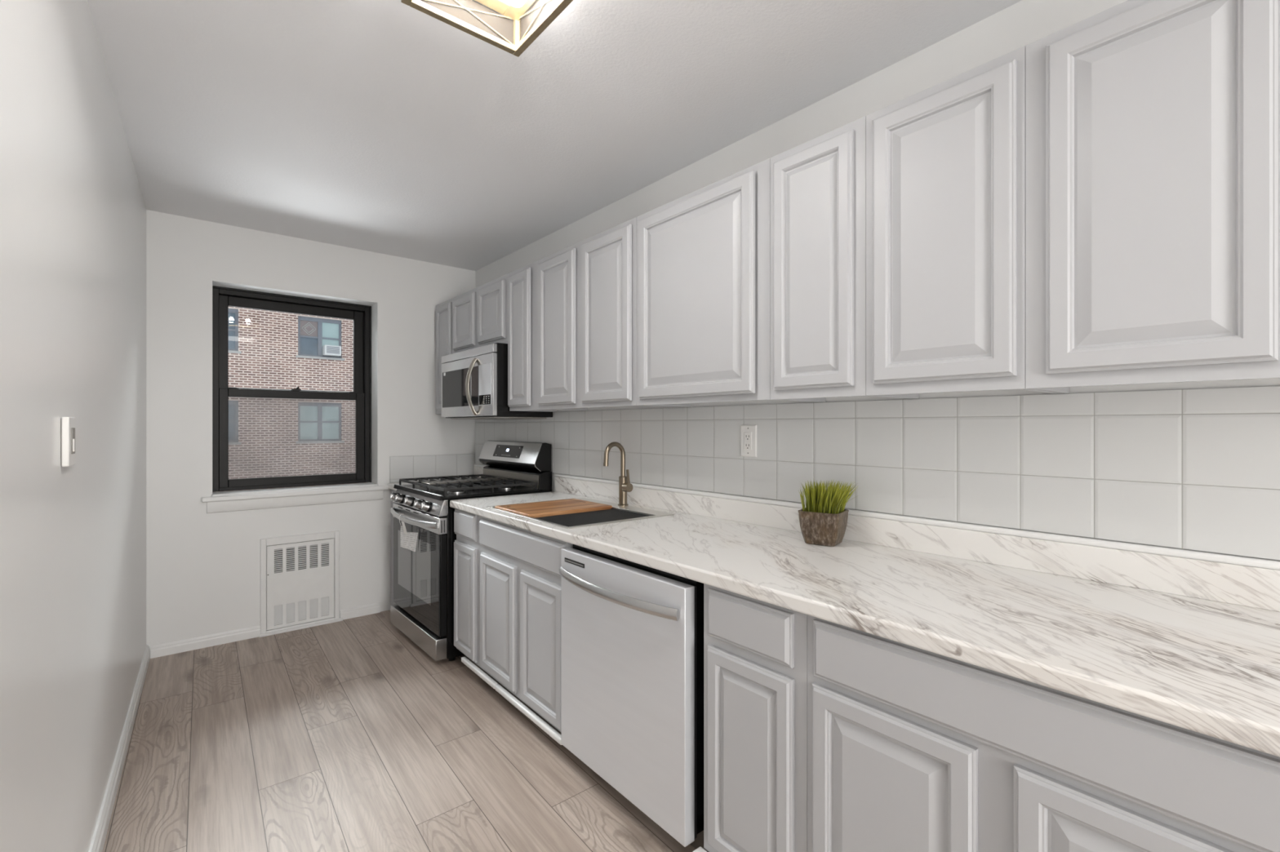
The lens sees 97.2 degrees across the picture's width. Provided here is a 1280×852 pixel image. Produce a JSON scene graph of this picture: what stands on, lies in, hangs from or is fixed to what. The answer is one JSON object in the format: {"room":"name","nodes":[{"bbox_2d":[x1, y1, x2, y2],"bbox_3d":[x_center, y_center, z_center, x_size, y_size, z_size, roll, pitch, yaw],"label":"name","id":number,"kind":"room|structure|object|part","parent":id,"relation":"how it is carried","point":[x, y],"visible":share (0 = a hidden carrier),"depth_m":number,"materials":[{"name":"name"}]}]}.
{"room":"kitchen","nodes":[
{"label":"kitchen","id":0,"kind":"room"},
{"bbox_2d":[0,0,146,851],"bbox_3d":[-0.359,0.045,-0.090,0.140,2.494,8.016,0,0,-37],"label":"wall","id":1,"kind":"structure","parent":0,"point":[73,209],"depth_m":1.33,"materials":[{"name":"paint"}]},
{"bbox_2d":[61,417,75,466],"bbox_3d":[-1.356,0.036,1.342,0.018,0.116,0.084,0,0,-37],"label":"light switch","id":2,"kind":"object","parent":1,"relation":"attached to","point":[68,424],"visible":1,"depth_m":1.31,"materials":[{"name":"white plastic"}]},
{"bbox_2d":[88,644,150,851],"bbox_3d":[-0.299,1.255,-0.040,0.016,0.075,8.010,0,0,-37],"label":"baseboard","id":3,"kind":"structure","parent":1,"relation":"attached to","point":[98,841],"depth_m":2.06,"materials":[{"name":"wood"}]},
{"bbox_2d":[146,209,475,648],"bbox_3d":[-2.093,0.045,3.853,2.200,2.494,0.260,0,0,-40],"label":"wall","id":4,"kind":"structure","parent":0,"point":[203,569],"depth_m":3.40,"materials":[{"name":"paint"}]},
{"bbox_2d":[150,602,380,658],"bbox_3d":[-2.265,1.260,3.527,1.204,0.066,0.014,0,0,-40],"label":"baseboard","id":5,"kind":"structure","parent":4,"relation":"attached to","point":[186,645],"depth_m":3.34,"materials":[{"name":"wood"}]},
{"bbox_2d":[201,280,388,513],"bbox_3d":[-2.237,-0.174,3.708,1.032,1.371,0.290,0,0,-40],"label":"window","id":6,"kind":"structure","parent":4,"relation":"in","point":[364,313],"depth_m":3.68,"materials":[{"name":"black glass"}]},
{"bbox_3d":[-2.310,-0.504,3.783,0.833,0.622,0.030,0,0,-40],"label":"sash","id":7,"kind":"part","parent":6,"relation":"part of","materials":[{"name":"metal"}]},
{"bbox_3d":[-2.287,0.076,3.756,0.833,0.622,0.030,0,0,-40],"label":"sash","id":8,"kind":"part","parent":6,"relation":"part of","materials":[{"name":"metal"}]},
{"bbox_3d":[-2.206,0.423,3.671,1.032,0.042,0.192,0,0,-40],"label":"sill","id":9,"kind":"part","parent":6,"relation":"part of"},
{"bbox_2d":[258,530,342,637],"bbox_3d":[-2.158,0.994,3.605,0.464,0.597,0.033,0,0,-40],"label":"wall heater","id":10,"kind":"object","parent":4,"relation":"attached to","point":[300,575],"visible":1,"depth_m":3.59,"materials":[{"name":"white metal"}]},
{"bbox_2d":[274,549,282,572],"bbox_3d":[-2.262,0.843,3.528,0.045,0.140,0.007,0,0,-40],"label":"vent grille","id":11,"kind":"object","parent":10,"relation":"attached to","point":[277,553],"depth_m":3.53,"materials":[{"name":"metal"}]},
{"bbox_2d":[274,604,282,625],"bbox_3d":[-2.262,1.181,3.528,0.045,0.120,0.007,0,0,-40],"label":"vent grille","id":12,"kind":"object","parent":10,"relation":"attached to","point":[277,608],"depth_m":3.53,"materials":[{"name":"metal"}]},
{"bbox_2d":[286,547,294,570],"bbox_3d":[-2.213,0.843,3.570,0.045,0.140,0.007,0,0,-40],"label":"vent grille","id":13,"kind":"object","parent":10,"relation":"attached to","point":[290,551],"depth_m":3.57,"materials":[{"name":"metal"}]},
{"bbox_2d":[286,602,294,622],"bbox_3d":[-2.213,1.181,3.570,0.045,0.120,0.007,0,0,-40],"label":"vent grille","id":14,"kind":"object","parent":10,"relation":"attached to","point":[290,606],"depth_m":3.57,"materials":[{"name":"metal"}]},
{"bbox_3d":[-2.164,1.003,3.607,0.373,0.519,0.001,0,0,-40],"label":"access panel","id":15,"kind":"part","parent":10,"relation":"part of","materials":[{"name":"metal"}]},
{"bbox_2d":[297,546,306,568],"bbox_3d":[-2.163,0.843,3.612,0.045,0.140,0.007,0,0,-40],"label":"vent grille","id":16,"kind":"object","parent":10,"relation":"attached to","point":[301,549],"depth_m":3.61,"materials":[{"name":"metal"}]},
{"bbox_2d":[297,600,306,621],"bbox_3d":[-2.163,1.181,3.612,0.045,0.120,0.007,0,0,-40],"label":"vent grille","id":17,"kind":"object","parent":10,"relation":"attached to","point":[301,604],"depth_m":3.61,"materials":[{"name":"metal"}]},
{"bbox_2d":[310,544,317,567],"bbox_3d":[-2.114,0.843,3.654,0.045,0.140,0.007,0,0,-40],"label":"vent grille","id":18,"kind":"object","parent":10,"relation":"attached to","point":[313,548],"depth_m":3.66,"materials":[{"name":"metal"}]},
{"bbox_2d":[310,598,317,618],"bbox_3d":[-2.114,1.181,3.654,0.045,0.120,0.007,0,0,-40],"label":"vent grille","id":19,"kind":"object","parent":10,"relation":"attached to","point":[313,602],"depth_m":3.65,"materials":[{"name":"metal"}]},
{"bbox_2d":[320,543,328,565],"bbox_3d":[-2.064,0.843,3.696,0.045,0.140,0.007,0,0,-40],"label":"vent grille","id":20,"kind":"object","parent":10,"relation":"attached to","point":[324,547],"depth_m":3.70,"materials":[{"name":"metal"}]},
{"bbox_2d":[320,596,328,616],"bbox_3d":[-2.064,1.181,3.696,0.045,0.120,0.007,0,0,-40],"label":"vent grille","id":21,"kind":"object","parent":10,"relation":"attached to","point":[324,600],"depth_m":3.70,"materials":[{"name":"metal"}]},
{"bbox_2d":[389,453,475,482],"bbox_3d":[-1.519,0.306,4.162,0.626,0.183,0.008,0,0,-40],"label":"tile backsplash","id":22,"kind":"structure","parent":4,"relation":"attached to","point":[437,465],"depth_m":4.14,"materials":[{"name":"tile"}]},
{"bbox_2d":[435,297,453,414],"bbox_3d":[-1.291,-0.489,4.134,0.329,0.803,0.341,0,0,-40],"label":"upper cabinet","id":23,"kind":"object","parent":4,"relation":"attached to","point":[443,310],"visible":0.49,"depth_m":4.04,"materials":[{"name":"paint"}]},
{"bbox_2d":[102,609,696,851],"bbox_3d":[0.344,1.353,0.675,2.588,0.120,8.260,0,0,-40],"label":"floor","id":24,"kind":"structure","parent":0,"point":[346,735],"depth_m":2.17,"materials":[{"name":"brown wood"}]},
{"bbox_2d":[391,489,396,604],"bbox_3d":[-1.413,0.864,4.021,0.598,0.850,0.341,0,0,-39],"label":"base cabinet","id":25,"kind":"object","parent":24,"relation":"on","point":[392,491],"visible":0.02,"depth_m":3.94,"materials":[{"name":"paint"}]},
{"bbox_2d":[387,463,486,490],"bbox_3d":[-1.405,0.365,4.022,0.654,0.145,0.346,0,0,-39],"label":"countertop","id":26,"kind":"structure","parent":25,"relation":"on","point":[478,468],"depth_m":4.23,"materials":[{"name":"stone"}]},
{"bbox_3d":[-1.163,0.301,4.219,0.021,0.018,0.346,0,0,-40],"label":"upstand trim","id":27,"kind":"part","parent":26,"relation":"part of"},
{"bbox_2d":[389,440,551,661],"bbox_3d":[-1.088,0.698,3.533,0.760,1.190,0.802,0,0,-40],"label":"gas range","id":28,"kind":"object","parent":24,"relation":"on","point":[423,611],"visible":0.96,"depth_m":3.30,"materials":[{"name":"black metal"}]},
{"bbox_3d":[-1.561,0.448,3.576,0.043,0.054,0.050,0,0,-40],"label":"knob","id":29,"kind":"part","parent":28,"relation":"part of","materials":[{"name":"silver metal"}]},
{"bbox_3d":[-1.496,0.448,3.500,0.043,0.054,0.050,0,0,-40],"label":"knob","id":30,"kind":"part","parent":28,"relation":"part of","materials":[{"name":"silver metal"}]},
{"bbox_3d":[-1.383,0.448,3.366,0.043,0.054,0.050,0,0,-40],"label":"knob","id":31,"kind":"part","parent":28,"relation":"part of","materials":[{"name":"silver metal"}]},
{"bbox_2d":[399,515,417,551],"bbox_3d":[-1.359,0.625,3.286,0.168,0.215,0.046,0,0,30],"label":"tag","id":32,"kind":"object","parent":28,"relation":"hanging from","point":[408,540],"visible":1,"depth_m":3.30,"materials":[{"name":"paper"}]},
{"bbox_3d":[-1.357,0.541,3.310,0.061,0.043,0.770,0,0,-40],"label":"oven handle","id":33,"kind":"part","parent":28,"relation":"part of","materials":[{"name":"silver metal"}]},
{"bbox_3d":[-1.330,0.858,3.329,0.008,0.546,0.786,0,0,-40],"label":"oven glass","id":34,"kind":"part","parent":28,"relation":"part of","materials":[{"name":"glass"}]},
{"bbox_3d":[-1.275,0.448,3.238,0.043,0.054,0.050,0,0,-40],"label":"knob","id":35,"kind":"part","parent":28,"relation":"part of","materials":[{"name":"silver metal"}]},
{"bbox_3d":[-1.323,1.202,3.335,0.062,0.112,0.790,0,0,-40],"label":"storage drawer","id":36,"kind":"part","parent":28,"relation":"part of","materials":[{"name":"silver metal"}]},
{"bbox_3d":[-1.316,0.539,3.340,0.046,0.088,0.794,0,0,-40],"label":"door trim","id":37,"kind":"part","parent":28,"relation":"part of","materials":[{"name":"silver metal"}]},
{"bbox_3d":[-1.303,0.443,3.352,0.080,0.087,0.794,0,0,-40],"label":"control panel","id":38,"kind":"part","parent":28,"relation":"part of","materials":[{"name":"silver metal"}]},
{"bbox_3d":[-1.199,0.448,3.148,0.043,0.054,0.050,0,0,-40],"label":"knob","id":39,"kind":"part","parent":28,"relation":"part of","materials":[{"name":"silver metal"}]},
{"bbox_3d":[-1.313,0.816,3.343,0.036,0.637,0.790,0,0,-40],"label":"oven door","id":40,"kind":"part","parent":28,"relation":"part of","materials":[{"name":"black metal"}]},
{"bbox_3d":[-1.057,0.377,3.249,0.104,0.010,0.104,0,0,-40],"label":"burner","id":41,"kind":"part","parent":28,"relation":"part of","materials":[{"name":"silver metal"}]},
{"bbox_3d":[-1.090,0.343,3.532,0.505,0.006,0.142,0,0,-40],"label":"griddle plate","id":42,"kind":"part","parent":28,"relation":"part of","materials":[{"name":"black metal"}]},
{"bbox_2d":[393,480,542,500],"bbox_3d":[-1.089,0.387,3.532,0.633,0.027,0.794,0,0,-40],"label":"cooktop","id":43,"kind":"object","parent":28,"relation":"in","point":[413,490],"depth_m":3.32,"materials":[{"name":"black metal"}]},
{"bbox_3d":[-0.821,0.377,3.449,0.090,0.010,0.090,0,0,-40],"label":"burner","id":44,"kind":"part","parent":28,"relation":"part of","materials":[{"name":"silver metal"}]},
{"bbox_3d":[-0.867,0.341,3.722,0.008,0.080,0.772,0,0,-40],"label":"backguard panel","id":45,"kind":"part","parent":28,"relation":"part of","materials":[{"name":"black metal"}]},
{"bbox_2d":[453,509,493,679],"bbox_3d":[-0.666,0.866,3.111,0.628,0.854,0.308,0,0,-39],"label":"base cabinet","id":46,"kind":"object","parent":24,"relation":"on","point":[466,525],"visible":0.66,"depth_m":2.89,"materials":[{"name":"paint"}]},
{"bbox_3d":[-0.909,0.513,2.928,0.020,0.133,0.275,0,0,-39],"label":"drawer","id":47,"kind":"part","parent":46,"relation":"part of","materials":[{"name":"paint"}]},
{"bbox_3d":[-0.909,0.899,2.928,0.020,0.571,0.275,0,0,-39],"label":"door","id":48,"kind":"part","parent":46,"relation":"part of","materials":[{"name":"paint"}]},
{"bbox_3d":[-0.887,0.819,2.932,0.019,0.760,0.308,0,0,-39],"label":"frame","id":49,"kind":"part","parent":46,"relation":"part of","materials":[{"name":"paint"}]},
{"bbox_2d":[479,515,573,734],"bbox_3d":[-0.310,0.866,2.674,0.628,0.854,0.819,0,0,-39],"label":"base cabinet","id":50,"kind":"object","parent":24,"relation":"on","point":[521,579],"visible":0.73,"depth_m":2.40,"materials":[{"name":"paint"}]},
{"bbox_3d":[-0.664,0.899,2.627,0.020,0.558,0.367,0,0,-39],"label":"door","id":51,"kind":"part","parent":50,"relation":"part of","materials":[{"name":"paint"}]},
{"bbox_2d":[461,656,562,745],"bbox_3d":[-0.607,1.212,2.551,0.025,0.024,0.997,0,0,-39],"label":"strip","id":52,"kind":"object","parent":50,"relation":"attached to","point":[552,732],"visible":0.88,"depth_m":2.46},
{"bbox_3d":[-0.405,0.903,2.308,0.020,0.559,0.348,0,0,-39],"label":"door","id":53,"kind":"part","parent":50,"relation":"part of","materials":[{"name":"paint"}]},
{"bbox_2d":[559,544,708,851],"bbox_3d":[0.130,0.874,2.057,0.685,0.838,0.680,0,0,-39],"label":"dishwasher","id":54,"kind":"object","parent":24,"relation":"on","point":[633,633],"visible":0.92,"depth_m":1.78,"materials":[{"name":"white metal"}]},
{"bbox_3d":[-0.112,0.544,1.860,0.063,0.034,0.650,0,0,-39],"label":"handle","id":55,"kind":"part","parent":54,"relation":"part of","materials":[{"name":"silver metal"}]},
{"bbox_2d":[703,583,807,851],"bbox_3d":[0.517,0.866,1.657,0.628,0.854,0.341,0,0,-39],"label":"base cabinet","id":56,"kind":"object","parent":24,"relation":"on","point":[755,651],"visible":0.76,"depth_m":1.44,"materials":[{"name":"paint"}]},
{"bbox_3d":[0.278,0.519,1.469,0.020,0.130,0.280,0,0,-39],"label":"drawer","id":57,"kind":"part","parent":56,"relation":"part of","materials":[{"name":"paint"}]},
{"bbox_3d":[0.278,0.889,1.469,0.020,0.554,0.282,0,0,-39],"label":"door","id":58,"kind":"part","parent":56,"relation":"part of","materials":[{"name":"paint"}]},
{"bbox_2d":[807,614,1279,851],"bbox_3d":[1.004,0.866,1.058,0.628,0.854,1.201,0,0,-39],"label":"base cabinet","id":59,"kind":"object","parent":24,"relation":"on","point":[910,748],"visible":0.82,"depth_m":1.02,"materials":[{"name":"paint"}]},
{"bbox_2d":[692,846,706,851],"bbox_3d":[0.650,1.204,0.997,0.035,0.012,1.555,0,0,-39],"label":"strip","id":60,"kind":"object","parent":59,"relation":"attached to","point":[700,849],"visible":1,"depth_m":1.59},
{"bbox_2d":[449,474,1279,756],"bbox_3d":[0.338,0.365,1.944,0.737,0.145,3.417,0,0,-39],"label":"countertop","id":61,"kind":"structure","parent":59,"relation":"on","point":[1187,639],"depth_m":1.32,"materials":[{"name":"stone"}]},
{"bbox_2d":[486,497,674,528],"bbox_3d":[-0.298,0.505,2.651,0.562,0.220,0.750,0,0,-39],"label":"sink","id":62,"kind":"object","parent":61,"relation":"in","point":[653,513],"visible":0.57,"depth_m":2.56,"materials":[{"name":"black metal"}]},
{"bbox_2d":[494,498,612,517],"bbox_3d":[-0.421,0.401,2.748,0.453,0.029,0.353,0,0,-39],"label":"cutting board","id":63,"kind":"object","parent":62,"relation":"on","point":[559,507],"visible":0.74,"depth_m":2.69,"materials":[{"name":"brown wood"}]},
{"bbox_2d":[533,508,649,527],"bbox_3d":[-0.207,0.408,2.484,0.451,0.014,0.320,0,0,-39],"label":"rack","id":64,"kind":"object","parent":62,"relation":"on","point":[612,514],"visible":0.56,"depth_m":2.50,"materials":[{"name":"metal"}]},
{"bbox_2d":[612,507,653,515],"bbox_3d":[-0.322,0.507,2.625,0.463,0.216,0.698,0,0,-39],"label":"basin","id":65,"kind":"object","parent":62,"relation":"in","point":[620,508],"depth_m":2.63,"materials":[{"name":"black metal"}]},
{"bbox_2d":[603,441,632,506],"bbox_3d":[-0.110,0.236,2.769,0.145,0.317,0.084,0,0,-40],"label":"kitchen faucet","id":66,"kind":"object","parent":61,"relation":"on","point":[624,485],"visible":1,"depth_m":2.79,"materials":[{"name":"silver metal"}]},
{"bbox_3d":[-0.125,0.166,2.777,0.129,0.177,0.023,0,0,-40],"label":"spout","id":67,"kind":"part","parent":66,"relation":"part of","materials":[{"name":"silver metal"}]},
{"bbox_3d":[-0.058,0.261,2.780,0.012,0.094,0.032,0,0,-40],"label":"lever","id":68,"kind":"part","parent":66,"relation":"part of","materials":[{"name":"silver metal"}]},
{"bbox_2d":[798,479,857,546],"bbox_3d":[0.648,0.290,1.900,0.229,0.218,0.198,0,0,36],"label":"potted grass","id":69,"kind":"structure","parent":61,"relation":"on","point":[823,522],"depth_m":1.88,"materials":[{"name":"plant"}]},
{"bbox_2d":[798,509,848,546],"bbox_3d":[0.626,0.343,1.925,0.138,0.112,0.138,0,0,36],"label":"pot","id":70,"kind":"object","parent":69,"relation":"attached to","point":[824,527],"depth_m":1.87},
{"bbox_3d":[0.590,0.301,2.148,0.021,0.018,3.418,0,0,-40],"label":"upstand trim","id":71,"kind":"part","parent":61,"relation":"part of","materials":[{"name":"stone"}]},
{"bbox_3d":[0.512,0.884,1.181,0.020,0.568,0.350,0,0,-39],"label":"door","id":72,"kind":"part","parent":59,"relation":"part of","materials":[{"name":"paint"}]},
{"bbox_3d":[0.772,0.884,0.862,0.020,0.568,0.351,0,0,-39],"label":"door","id":73,"kind":"part","parent":59,"relation":"part of","materials":[{"name":"paint"}]},
{"bbox_2d":[87,0,1022,271],"bbox_3d":[0.344,-1.262,0.675,2.588,0.120,8.260,0,0,-40],"label":"ceiling","id":74,"kind":"structure","parent":0,"point":[389,127],"depth_m":2.07,"materials":[{"name":"paint"}]},
{"bbox_2d":[400,0,573,57],"bbox_3d":[-0.379,-1.145,1.431,0.335,0.111,0.335,0,0,-40],"label":"ceiling light","id":75,"kind":"object","parent":74,"relation":"attached to","point":[514,37],"visible":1,"depth_m":1.57,"materials":[{"name":"glass"}]},
{"bbox_3d":[-0.483,-1.144,1.554,0.295,0.077,0.001,0,0,-40],"label":"panel","id":76,"kind":"part","parent":75,"relation":"part of","materials":[{"name":"beige"}]},
{"bbox_3d":[-0.379,-1.192,1.431,0.315,0.017,0.315,0,0,-40],"label":"frame","id":77,"kind":"part","parent":75,"relation":"part of","materials":[{"name":"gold metal"}]},
{"bbox_3d":[-0.361,-1.152,1.653,0.018,0.095,0.018,0,0,-40],"label":"corner post","id":78,"kind":"part","parent":75,"relation":"part of","materials":[{"name":"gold metal"}]},
{"bbox_3d":[-0.325,-1.137,1.480,0.052,0.058,0.052,0,0,-40],"label":"bulb","id":79,"kind":"part","parent":75,"relation":"part of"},
{"bbox_3d":[-0.256,-1.144,1.535,0.001,0.077,0.295,0,0,-40],"label":"panel","id":80,"kind":"part","parent":75,"relation":"part of","materials":[{"name":"beige"}]},
{"bbox_2d":[475,0,1279,561],"bbox_3d":[1.362,0.045,1.366,0.140,2.494,8.000,0,0,-40],"label":"wall","id":81,"kind":"structure","parent":0,"point":[1025,22],"depth_m":1.94,"materials":[{"name":"paint"}]},
{"bbox_2d":[452,273,509,353],"bbox_3d":[-0.914,-0.686,3.689,0.329,0.408,0.822,0,0,-40],"label":"upper cabinet","id":82,"kind":"object","parent":81,"relation":"attached to","point":[480,313],"visible":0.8,"depth_m":3.54,"materials":[{"name":"paint"}]},
{"bbox_3d":[-1.177,-0.692,3.761,0.020,0.344,0.344,0,0,-40],"label":"door","id":83,"kind":"part","parent":82,"relation":"part of","materials":[{"name":"paint"}]},
{"bbox_3d":[-0.913,-0.692,3.449,0.020,0.344,0.355,0,0,-40],"label":"door","id":84,"kind":"part","parent":82,"relation":"part of","materials":[{"name":"paint"}]},
{"bbox_2d":[441,342,552,419],"bbox_3d":[-0.966,-0.263,3.629,0.465,0.434,0.782,0,0,-40],"label":"microwave","id":85,"kind":"object","parent":82,"relation":"attached to","point":[474,381],"visible":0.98,"depth_m":3.37,"materials":[{"name":"silver metal"}]},
{"bbox_3d":[-1.083,-0.240,3.530,0.026,0.361,0.782,0,0,-40],"label":"door","id":86,"kind":"part","parent":85,"relation":"part of","materials":[{"name":"silver metal"}]},
{"bbox_3d":[-1.008,-0.236,3.376,0.073,0.347,0.033,0,0,-40],"label":"handle","id":87,"kind":"part","parent":85,"relation":"part of","materials":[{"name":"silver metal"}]},
{"bbox_3d":[-0.998,-0.241,3.408,0.001,0.236,0.097,0,0,-40],"label":"handle panel","id":88,"kind":"part","parent":85,"relation":"part of","materials":[{"name":"silver metal"}]},
{"bbox_2d":[507,260,556,412],"bbox_3d":[-0.544,-0.489,3.246,0.336,0.803,0.331,0,0,-40],"label":"upper cabinet","id":89,"kind":"object","parent":81,"relation":"attached to","point":[522,282],"visible":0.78,"depth_m":3.13,"materials":[{"name":"paint"}]},
{"bbox_3d":[-0.682,-0.487,3.170,0.020,0.753,0.253,0,0,-39],"label":"door","id":90,"kind":"part","parent":89,"relation":"part of","materials":[{"name":"paint"}]},
{"bbox_3d":[-0.644,-0.489,3.161,0.019,0.803,0.331,0,0,-40],"label":"frame","id":91,"kind":"part","parent":89,"relation":"part of","materials":[{"name":"paint"}]},
{"bbox_2d":[537,217,680,410],"bbox_3d":[-0.171,-0.489,2.807,0.334,0.803,0.819,0,0,-40],"label":"upper cabinet","id":92,"kind":"object","parent":81,"relation":"attached to","point":[587,289],"visible":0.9,"depth_m":2.64,"materials":[{"name":"paint"}]},
{"bbox_3d":[-0.430,-0.486,2.874,0.020,0.754,0.349,0,0,-39],"label":"door","id":93,"kind":"part","parent":92,"relation":"part of","materials":[{"name":"paint"}]},
{"bbox_3d":[-0.272,-0.489,2.721,0.019,0.803,0.819,0,0,-40],"label":"frame","id":94,"kind":"part","parent":92,"relation":"part of","materials":[{"name":"paint"}]},
{"bbox_3d":[-0.159,-0.486,2.554,0.020,0.754,0.369,0,0,-39],"label":"door","id":95,"kind":"part","parent":92,"relation":"part of","materials":[{"name":"paint"}]},
{"bbox_2d":[636,158,816,407],"bbox_3d":[0.316,-0.489,2.228,0.338,0.803,0.691,0,0,-40],"label":"upper cabinet","id":96,"kind":"object","parent":81,"relation":"attached to","point":[704,255],"visible":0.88,"depth_m":2.06,"materials":[{"name":"paint"}]},
{"bbox_3d":[0.190,-0.487,2.138,0.020,0.752,0.608,0,0,-39],"label":"door","id":97,"kind":"part","parent":96,"relation":"part of","materials":[{"name":"paint"}]},
{"bbox_2d":[770,115,911,402],"bbox_3d":[0.651,-0.489,1.840,0.329,0.803,0.333,0,0,-40],"label":"upper cabinet","id":98,"kind":"object","parent":81,"relation":"attached to","point":[818,185],"visible":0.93,"depth_m":1.71,"materials":[{"name":"paint"}]},
{"bbox_3d":[0.528,-0.490,1.746,0.020,0.746,0.277,0,0,-40],"label":"door","id":99,"kind":"part","parent":98,"relation":"part of","materials":[{"name":"paint"}]},
{"bbox_3d":[0.548,-0.489,1.753,0.019,0.803,0.333,0,0,-40],"label":"frame","id":100,"kind":"part","parent":98,"relation":"part of","materials":[{"name":"paint"}]},
{"bbox_2d":[475,386,1279,560],"bbox_3d":[0.210,0.102,2.611,0.008,0.377,4.588,0,0,-40],"label":"tile backsplash","id":101,"kind":"structure","parent":81,"relation":"attached to","point":[1193,469],"depth_m":1.63,"materials":[{"name":"tile"}]},
{"bbox_2d":[740,425,756,457],"bbox_3d":[0.445,0.061,2.318,0.010,0.131,0.082,0,0,-40],"label":"wall outlet","id":102,"kind":"object","parent":101,"relation":"attached to","point":[748,433],"visible":1,"depth_m":2.31,"materials":[{"name":"white plastic"}]},
{"bbox_2d":[744,432,751,449],"bbox_3d":[0.443,0.061,2.316,0.003,0.071,0.038,0,0,-40],"label":"receptacle","id":103,"kind":"object","parent":102,"relation":"attached to","point":[748,436],"depth_m":2.31,"materials":[{"name":"white plastic"}]},
{"bbox_2d":[866,45,1057,399],"bbox_3d":[0.885,-0.489,1.563,0.329,0.803,0.391,0,0,-40],"label":"upper cabinet","id":104,"kind":"object","parent":81,"relation":"attached to","point":[945,161],"visible":0.94,"depth_m":1.43,"materials":[{"name":"paint"}]},
{"bbox_3d":[0.770,-0.491,1.460,0.020,0.745,0.350,0,0,-40],"label":"door","id":105,"kind":"part","parent":104,"relation":"part of","materials":[{"name":"paint"}]},
{"bbox_2d":[1025,0,1279,393],"bbox_3d":[1.290,-0.489,1.084,0.329,0.803,0.861,0,0,-40],"label":"upper cabinet","id":106,"kind":"object","parent":81,"relation":"attached to","point":[1153,126],"visible":1,"depth_m":1.14,"materials":[{"name":"paint"}]},
{"label":"outside","id":107,"kind":"structure","parent":0,"visible":0},
{"bbox_2d":[213,306,364,492],"bbox_3d":[-12.005,-1.308,20.146,22.000,17.200,5.060,0,0,-40],"label":"apartment building","id":108,"kind":"structure","parent":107,"point":[268,437],"depth_m":17.71,"materials":[{"name":"brick"}]},
{"bbox_3d":[-12.347,-3.143,16.791,0.488,0.490,0.010,0,0,-40],"label":"pane","id":109,"kind":"part","parent":108,"relation":"part of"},
{"bbox_3d":[-12.347,-2.572,16.791,0.488,0.550,0.010,0,0,-40],"label":"pane","id":110,"kind":"part","parent":108,"relation":"part of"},
{"bbox_3d":[-12.347,-0.403,16.791,0.488,0.480,0.010,0,0,-40],"label":"pane","id":111,"kind":"part","parent":108,"relation":"part of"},
{"bbox_3d":[-12.347,0.158,16.791,0.488,0.540,0.010,0,0,-40],"label":"pane","id":112,"kind":"part","parent":108,"relation":"part of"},
{"bbox_3d":[-12.505,-2.203,16.507,1.355,0.070,0.150,0,0,-40],"label":"stone sill","id":113,"kind":"part","parent":108,"relation":"part of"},
{"bbox_3d":[-12.505,0.522,16.507,1.355,0.070,0.150,0,0,-40],"label":"stone sill","id":114,"kind":"part","parent":108,"relation":"part of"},
{"bbox_3d":[-10.684,-2.572,18.198,0.500,0.550,0.010,0,0,-40],"label":"pane","id":115,"kind":"part","parent":108,"relation":"part of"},
{"bbox_2d":[300,320,317,337],"bbox_3d":[-10.684,-3.143,18.198,0.500,0.490,0.010,0,0,-40],"label":"curtain","id":116,"kind":"object","parent":108,"relation":"hanging from","point":[308,328],"depth_m":18.19,"materials":[{"name":"fabric"}]},
{"bbox_2d":[300,405,317,421],"bbox_3d":[-10.684,-0.403,18.198,0.500,0.480,0.010,0,0,-40],"label":"blind","id":117,"kind":"object","parent":108,"relation":"hanging from","point":[308,413],"depth_m":18.19,"materials":[{"name":"fabric"}]},
{"bbox_2d":[300,422,317,439],"bbox_3d":[-10.684,0.158,18.198,0.500,0.540,0.010,0,0,-40],"label":"window pane","id":118,"kind":"object","parent":108,"relation":"hanging from","point":[308,430],"depth_m":18.19,"materials":[{"name":"glass"}]},
{"bbox_3d":[-10.373,-2.203,18.310,1.381,0.070,0.150,0,0,-40],"label":"stone sill","id":119,"kind":"part","parent":108,"relation":"part of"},
{"bbox_3d":[-10.373,0.522,18.310,1.381,0.070,0.150,0,0,-40],"label":"stone sill","id":120,"kind":"part","parent":108,"relation":"part of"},
{"bbox_2d":[322,322,338,338],"bbox_3d":[-10.211,-3.143,18.599,0.500,0.490,0.010,0,0,-40],"label":"blind","id":121,"kind":"object","parent":108,"relation":"hanging from","point":[330,330],"depth_m":18.59,"materials":[{"name":"fabric"}]},
{"bbox_2d":[322,338,338,356],"bbox_3d":[-10.211,-2.572,18.599,0.500,0.550,0.010,0,0,-40],"label":"blind","id":122,"kind":"object","parent":108,"relation":"hanging from","point":[335,342],"depth_m":18.59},
{"bbox_2d":[322,406,338,421],"bbox_3d":[-10.211,-0.403,18.599,0.500,0.480,0.010,0,0,-40],"label":"blind","id":123,"kind":"object","parent":108,"relation":"hanging from","point":[329,413],"depth_m":18.60,"materials":[{"name":"fabric"}]},
{"bbox_2d":[322,422,338,439],"bbox_3d":[-10.211,0.158,18.599,0.500,0.540,0.010,0,0,-40],"label":"window pane","id":124,"kind":"object","parent":108,"relation":"hanging from","point":[330,430],"depth_m":18.60,"materials":[{"name":"glass"}]},
{"bbox_2d":[322,345,341,356],"bbox_3d":[-10.080,-2.460,18.459,0.480,0.315,0.342,0,0,-40],"label":"air conditioner","id":125,"kind":"object","parent":108,"relation":"attached to","point":[327,350],"visible":1,"depth_m":18.34,"materials":[{"name":"plastic"}]},
{"bbox_2d":[326,346,339,354],"bbox_3d":[-9.975,-2.467,18.336,0.380,0.220,0.005,0,0,-40],"label":"grille","id":126,"kind":"object","parent":125,"relation":"attached to","point":[330,349],"depth_m":18.33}
]}

